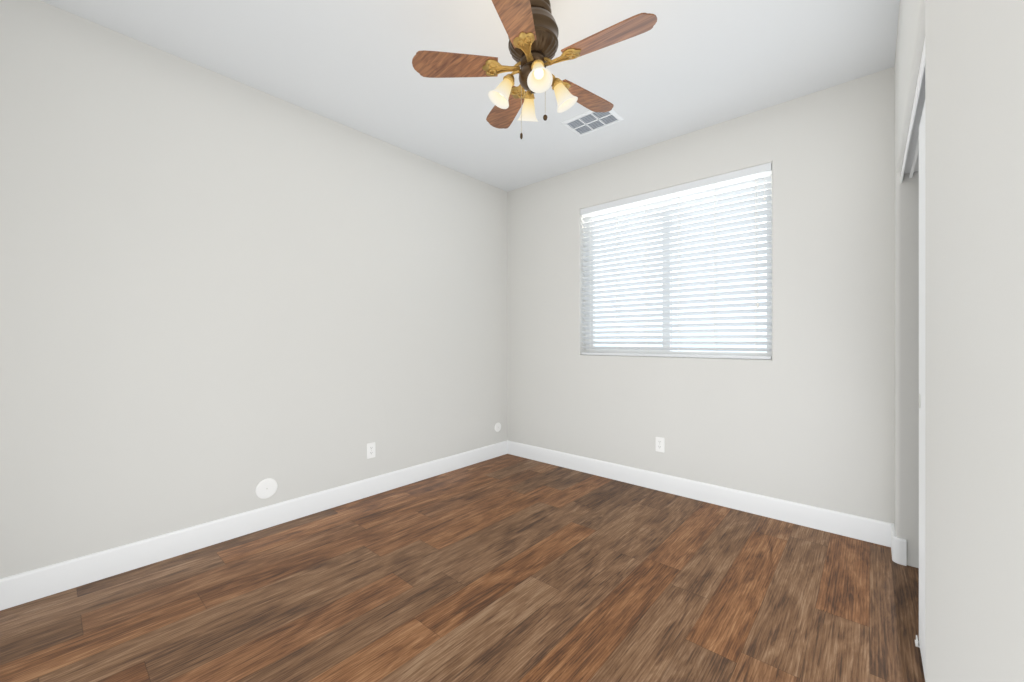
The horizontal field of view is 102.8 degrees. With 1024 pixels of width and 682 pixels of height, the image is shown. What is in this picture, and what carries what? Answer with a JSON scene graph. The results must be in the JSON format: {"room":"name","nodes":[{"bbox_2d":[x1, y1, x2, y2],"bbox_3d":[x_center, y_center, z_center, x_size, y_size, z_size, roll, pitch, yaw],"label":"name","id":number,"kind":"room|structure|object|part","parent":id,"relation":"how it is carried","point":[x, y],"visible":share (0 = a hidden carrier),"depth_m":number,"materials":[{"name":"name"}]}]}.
{"room":"empty bedroom","nodes":[
{"label":"empty bedroom","id":0,"kind":"room"},
{"bbox_2d":[0,0,506,578],"bbox_3d":[-1.355,-0.194,2.915,0.150,2.740,4.290,0,0,41],"label":"wall","id":1,"kind":"structure","parent":0,"point":[222,296],"depth_m":2.34,"materials":[{"name":"white paint"}]},
{"bbox_2d":[0,440,507,610],"bbox_3d":[-1.327,1.109,2.823,0.014,0.135,3.890,0,0,41],"label":"baseboard","id":2,"kind":"structure","parent":1,"relation":"attached to","point":[28,586],"depth_m":2.33,"materials":[{"name":"white wood"}]},
{"bbox_2d":[255,478,277,498],"bbox_3d":[-1.545,0.930,2.578,0.009,0.125,0.125,0,0,41],"label":"blank cover plate","id":3,"kind":"object","parent":1,"relation":"attached to","point":[266,488],"visible":1,"depth_m":2.57,"materials":[{"name":"white plastic"}]},
{"bbox_2d":[367,442,374,458],"bbox_3d":[-1.072,0.834,3.117,0.008,0.115,0.070,0,0,41],"label":"electrical outlet","id":4,"kind":"object","parent":1,"relation":"attached to","point":[370,450],"visible":1,"depth_m":3.11,"materials":[{"name":"white plastic"}]},
{"bbox_2d":[495,423,500,431],"bbox_3d":[-0.142,0.880,4.175,0.009,0.094,0.094,0,0,41],"label":"electrical outlet cover","id":5,"kind":"object","parent":1,"relation":"attached to","point":[497,427],"visible":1,"depth_m":4.17,"materials":[{"name":"white plastic"}]},
{"bbox_2d":[0,454,924,681],"bbox_3d":[0.091,1.226,1.644,4.000,0.100,4.290,0,0,41],"label":"floor","id":6,"kind":"structure","parent":0,"point":[508,568],"depth_m":1.85,"materials":[{"name":"brown wood"}]},
{"bbox_2d":[41,0,899,191],"bbox_3d":[0.091,-1.614,1.644,4.000,0.100,4.290,0,0,41],"label":"ceiling","id":7,"kind":"structure","parent":0,"point":[681,67],"depth_m":2.27,"materials":[{"name":"white paint"}]},
{"bbox_2d":[412,0,656,138],"bbox_3d":[0.133,-1.262,1.901,1.050,0.605,1.053,0,0,41],"label":"fan","id":8,"kind":"object","parent":7,"relation":"hanging from","point":[531,28],"visible":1,"depth_m":1.84,"materials":[{"name":"brown wood"}]},
{"bbox_3d":[0.099,-1.358,1.900,0.234,0.412,0.234,0,0,41],"label":"motor","id":9,"kind":"part","parent":8,"relation":"part of","materials":[{"name":"brown metal"}]},
{"bbox_2d":[561,109,623,135],"bbox_3d":[0.570,-1.559,2.907,0.360,0.011,0.260,0,0,41],"label":"ceiling vent","id":10,"kind":"object","parent":7,"relation":"in","point":[587,122],"visible":0.85,"depth_m":2.90,"materials":[{"name":"white metal"}]},
{"bbox_2d":[507,67,893,522],"bbox_3d":[1.480,-0.194,3.112,3.850,2.740,0.250,0,0,41],"label":"wall","id":11,"kind":"structure","parent":0,"point":[804,414],"depth_m":2.73,"materials":[{"name":"white paint"}]},
{"bbox_2d":[656,437,664,452],"bbox_3d":[1.164,0.815,3.219,0.070,0.115,0.008,0,0,41],"label":"electrical outlet","id":12,"kind":"object","parent":11,"relation":"attached to","point":[660,444],"visible":1,"depth_m":3.21,"materials":[{"name":"white plastic"}]},
{"bbox_2d":[580,162,771,358],"bbox_3d":[1.226,-0.534,3.278,1.484,1.320,0.156,0,0,41],"label":"window blind","id":13,"kind":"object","parent":11,"relation":"in","point":[667,209],"depth_m":3.14,"materials":[{"name":"white plastic"}]},
{"bbox_2d":[590,215,592,319],"bbox_3d":[0.714,-0.524,3.672,0.002,1.260,0.056,0,0,41],"label":"blind cord","id":14,"kind":"object","parent":13,"relation":"hanging from","point":[592,215],"depth_m":3.67,"materials":[{"name":"white fabric"}]},
{"bbox_2d":[616,207,619,352],"bbox_3d":[0.907,-0.524,3.502,0.002,1.260,0.056,0,0,41],"label":"blind cord","id":15,"kind":"object","parent":13,"relation":"hanging from","point":[616,207],"depth_m":3.48,"materials":[{"name":"white fabric"}]},
{"bbox_2d":[646,201,648,353],"bbox_3d":[1.101,-0.524,3.332,0.002,1.260,0.056,0,0,41],"label":"blind cord","id":16,"kind":"object","parent":13,"relation":"hanging from","point":[647,201],"depth_m":3.35,"materials":[{"name":"white fabric"}]},
{"bbox_3d":[1.197,-0.535,3.244,1.478,1.315,0.066,0,0,41],"label":"window blind rails","id":17,"kind":"part","parent":13,"relation":"part of","materials":[{"name":"white plastic"}]},
{"bbox_2d":[678,192,680,354],"bbox_3d":[1.296,-0.524,3.161,0.002,1.260,0.056,0,0,41],"label":"blind cord","id":18,"kind":"object","parent":13,"relation":"hanging from","point":[678,192],"depth_m":3.14,"materials":[{"name":"white fabric"}]},
{"bbox_2d":[715,184,716,344],"bbox_3d":[1.490,-0.524,2.990,0.002,1.260,0.056,0,0,41],"label":"blind cord","id":19,"kind":"object","parent":13,"relation":"hanging from","point":[715,184],"depth_m":3.00,"materials":[{"name":"white fabric"}]},
{"bbox_2d":[755,172,765,355],"bbox_3d":[1.686,-0.524,2.796,0.043,1.260,0.090,0,0,-4],"label":"blind cord","id":20,"kind":"object","parent":13,"relation":"hanging from","point":[757,305],"depth_m":2.80,"materials":[{"name":"white fabric"}]},
{"bbox_2d":[508,441,893,546],"bbox_3d":[1.072,1.109,3.295,2.935,0.135,0.014,0,0,41],"label":"baseboard","id":21,"kind":"structure","parent":11,"relation":"attached to","point":[840,523],"depth_m":2.89,"materials":[{"name":"white wood"}]},
{"bbox_2d":[894,0,1023,681],"bbox_3d":[0.939,-0.194,0.833,0.115,2.740,3.890,0,0,41],"label":"wall","id":22,"kind":"structure","parent":0,"point":[974,340],"depth_m":0.57,"materials":[{"name":"white paint"}]},
{"bbox_2d":[891,524,905,565],"bbox_3d":[2.110,1.109,2.234,0.054,0.135,0.210,0,0,41],"label":"baseboard","id":23,"kind":"structure","parent":22,"relation":"attached to","point":[898,548],"depth_m":2.16,"materials":[{"name":"white wood"}]},
{"bbox_2d":[901,40,924,182],"bbox_3d":[1.575,-0.862,1.545,0.091,0.052,1.558,0,0,41],"label":"track","id":24,"kind":"object","parent":22,"relation":"attached to","point":[910,165],"visible":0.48,"depth_m":1.68,"materials":[{"name":"white"}]},
{"bbox_2d":[919,102,924,676],"bbox_3d":[1.346,0.168,1.270,0.074,1.993,0.836,0,0,41],"label":"closet doors","id":25,"kind":"structure","parent":24,"relation":"hanging from","point":[922,385],"depth_m":1.47,"materials":[{"name":"white"}]},
{"bbox_2d":[915,635,919,647],"bbox_3d":[1.601,1.164,1.562,0.088,0.024,0.040,0,0,41],"label":"guide","id":26,"kind":"object","parent":22,"relation":"in","point":[917,643],"visible":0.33,"depth_m":1.58,"materials":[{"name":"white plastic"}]},
{"label":"outside","id":27,"kind":"structure","parent":0,"visible":0},
{"bbox_2d":[595,182,766,351],"bbox_3d":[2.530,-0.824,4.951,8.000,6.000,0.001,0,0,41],"label":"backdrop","id":28,"kind":"structure","parent":27,"point":[718,321],"depth_m":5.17,"materials":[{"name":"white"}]}
]}

